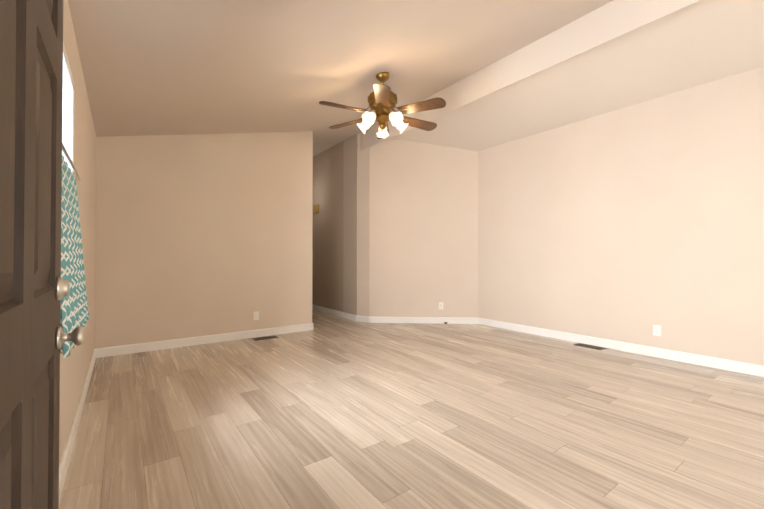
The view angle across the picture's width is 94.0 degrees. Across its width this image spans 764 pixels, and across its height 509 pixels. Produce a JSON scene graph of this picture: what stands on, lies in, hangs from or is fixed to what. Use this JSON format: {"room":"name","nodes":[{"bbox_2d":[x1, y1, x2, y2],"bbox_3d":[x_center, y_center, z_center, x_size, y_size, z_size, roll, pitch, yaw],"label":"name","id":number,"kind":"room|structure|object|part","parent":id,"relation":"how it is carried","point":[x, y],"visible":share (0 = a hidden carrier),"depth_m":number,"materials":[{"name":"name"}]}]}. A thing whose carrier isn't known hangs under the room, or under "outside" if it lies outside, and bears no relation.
{"room":"empty living room","nodes":[
{"label":"empty living room","id":0,"kind":"room"},
{"bbox_2d":[59,0,95,466],"bbox_3d":[-1.840,-0.706,2.040,0.120,3.600,4.350,0,-1,-36],"label":"wall","id":1,"kind":"structure","parent":0,"point":[74,366],"depth_m":2.48,"materials":[{"name":"paint"}]},
{"bbox_2d":[62,42,74,172],"bbox_3d":[-1.462,-0.410,1.627,0.009,1.100,0.900,0,-1,-36],"label":"window","id":2,"kind":"structure","parent":1,"relation":"in","point":[68,114],"depth_m":1.80,"materials":[{"name":"white"}]},
{"bbox_2d":[60,143,88,357],"bbox_3d":[-1.432,-0.044,1.645,0.081,0.828,1.240,0,-1,-36],"label":"curtain","id":3,"kind":"object","parent":1,"relation":"hanging from","point":[74,311],"visible":0.77,"depth_m":1.58,"materials":[{"name":"teal fabric"}]},
{"bbox_2d":[59,349,95,501],"bbox_3d":[-1.795,1.044,2.073,0.014,0.100,4.300,0,-1,-36],"label":"baseboard","id":4,"kind":"structure","parent":1,"relation":"attached to","point":[65,460],"depth_m":2.06,"materials":[{"name":"white"}]},
{"bbox_2d":[94,131,312,348],"bbox_3d":[-2.168,-0.679,4.556,2.720,3.600,0.120,0,-1,-36],"label":"wall","id":5,"kind":"structure","parent":0,"point":[196,235],"depth_m":4.42,"materials":[{"name":"paint"}]},
{"bbox_2d":[96,323,312,357],"bbox_3d":[-2.048,1.071,4.543,2.520,0.100,0.014,0,-1,-36],"label":"baseboard","id":6,"kind":"structure","parent":5,"relation":"attached to","point":[143,347],"depth_m":4.36,"materials":[{"name":"white wood"}]},
{"bbox_2d":[254,311,258,319],"bbox_3d":[-1.694,0.839,4.808,0.070,0.114,0.007,0,-1,-36],"label":"outlet","id":7,"kind":"object","parent":5,"relation":"attached to","point":[256,315],"visible":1,"depth_m":4.81,"materials":[{"name":"white plastic"}]},
{"bbox_2d":[312,134,356,314],"bbox_3d":[-1.274,-0.650,7.282,0.120,3.600,3.055,0,-1,-36],"label":"wall","id":8,"kind":"structure","parent":0,"point":[327,232],"depth_m":6.60,"materials":[{"name":"paint"}]},
{"bbox_2d":[314,204,318,212],"bbox_3d":[-1.335,-0.911,7.237,0.035,0.160,0.180,0,-1,-36],"label":"switch","id":9,"kind":"object","parent":8,"relation":"attached to","point":[316,208],"visible":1,"depth_m":7.19,"materials":[{"name":"gold metal"}]},
{"bbox_2d":[312,304,355,320],"bbox_3d":[-1.331,1.099,7.227,0.014,0.100,3.045,0,-1,-36],"label":"baseboard","id":10,"kind":"structure","parent":8,"relation":"attached to","point":[335,312],"depth_m":6.60,"materials":[{"name":"white wood"}]},
{"bbox_2d":[68,0,612,156],"bbox_3d":[-0.818,-1.681,3.448,3.780,0.979,10.200,0,-1,-36],"label":"ceiling","id":11,"kind":"structure","parent":0,"point":[167,67],"depth_m":2.90,"materials":[{"name":"paint"}]},
{"bbox_2d":[319,72,445,138],"bbox_3d":[0.006,-1.502,3.590,1.321,0.644,1.236,0,-1,-36],"label":"ceiling fan","id":12,"kind":"object","parent":11,"relation":"hanging from","point":[382,99],"visible":0.98,"depth_m":3.49,"materials":[{"name":"gold metal"}]},
{"bbox_2d":[360,0,698,150],"bbox_3d":[0.813,-2.008,4.644,0.300,0.540,10.200,0,-1,-36],"label":"ceiling beam","id":13,"kind":"structure","parent":11,"relation":"attached to","point":[613,19],"depth_m":3.35,"materials":[{"name":"paint"}]},
{"bbox_2d":[357,133,369,316],"bbox_3d":[-0.283,-0.664,6.008,0.262,3.600,0.120,0,-1,30],"label":"wall","id":14,"kind":"structure","parent":0,"point":[363,232],"depth_m":5.95,"materials":[{"name":"paint"}]},
{"bbox_2d":[356,315,368,322],"bbox_3d":[-0.322,1.086,5.934,0.251,0.100,0.014,0,-1,30],"label":"baseboard","id":15,"kind":"structure","parent":14,"relation":"attached to","point":[362,318],"depth_m":5.93,"materials":[{"name":"white wood"}]},
{"bbox_2d":[59,310,763,508],"bbox_3d":[-0.035,1.115,3.991,7.200,0.001,10.400,0,-1,-36],"label":"floor","id":16,"kind":"structure","parent":0,"point":[329,411],"depth_m":2.26,"materials":[{"name":"wood"}]},
{"bbox_2d":[252,335,278,340],"bbox_3d":[-1.549,1.120,4.742,0.310,0.005,0.136,0,-1,-36],"label":"floor vent","id":17,"kind":"object","parent":16,"relation":"in","point":[263,338],"visible":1,"depth_m":4.72,"materials":[{"name":"brown metal"}]},
{"bbox_2d":[573,343,605,349],"bbox_3d":[2.495,1.116,4.291,0.136,0.005,0.310,0,-1,-36],"label":"floor vent","id":18,"kind":"object","parent":16,"relation":"in","point":[590,346],"visible":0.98,"depth_m":4.28,"materials":[{"name":"brown metal"}]},
{"bbox_2d":[370,138,477,317],"bbox_3d":[0.679,-0.665,5.905,1.772,3.600,0.120,0,-1,3],"label":"wall","id":19,"kind":"structure","parent":0,"point":[423,229],"depth_m":5.84,"materials":[{"name":"paint"}]},
{"bbox_2d":[369,317,477,323],"bbox_3d":[0.675,1.084,5.820,1.772,0.100,0.014,0,-1,3],"label":"baseboard","id":20,"kind":"structure","parent":19,"relation":"attached to","point":[457,320],"depth_m":5.81,"materials":[{"name":"white wood"}]},
{"bbox_2d":[391,0,763,150],"bbox_3d":[1.508,-1.821,5.149,1.460,0.433,10.200,0,-1,-36],"label":"ceiling","id":21,"kind":"structure","parent":0,"point":[698,43],"depth_m":3.63,"materials":[{"name":"paint"}]},
{"bbox_2d":[478,66,763,365],"bbox_3d":[3.201,-0.689,3.650,0.120,3.600,5.400,0,-1,-36],"label":"wall","id":22,"kind":"structure","parent":0,"point":[634,224],"depth_m":3.98,"materials":[{"name":"paint"}]},
{"bbox_2d":[478,318,763,376],"bbox_3d":[2.501,1.070,4.476,0.014,0.100,3.210,0,-1,-36],"label":"baseboard","id":23,"kind":"structure","parent":22,"relation":"attached to","point":[732,365],"depth_m":3.96,"materials":[{"name":"white wood"}]},
{"bbox_2d":[653,325,660,335],"bbox_3d":[2.967,0.828,3.846,0.007,0.114,0.070,0,-1,-36],"label":"electrical outlet","id":24,"kind":"object","parent":22,"relation":"attached to","point":[656,330],"visible":1,"depth_m":3.84,"materials":[{"name":"white plastic"}]},
{"bbox_3d":[-0.545,0.045,0.266,0.137,2.060,0.030,0,-1,-36],"label":"door jamb hinge","id":25,"kind":"object","parent":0,"visible":0},
{"bbox_2d":[0,0,85,508],"bbox_3d":[-0.700,0.053,0.698,0.139,2.030,0.910,0,-1,-36],"label":"door","id":26,"kind":"structure","parent":25,"relation":"attached to","point":[34,291],"depth_m":0.71,"materials":[{"name":"brown wood"}]},
{"bbox_3d":[-0.927,0.169,1.008,0.139,0.207,0.068,0,-1,-36],"label":"knob","id":27,"kind":"part","parent":26,"relation":"part of","materials":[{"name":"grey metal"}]}
]}

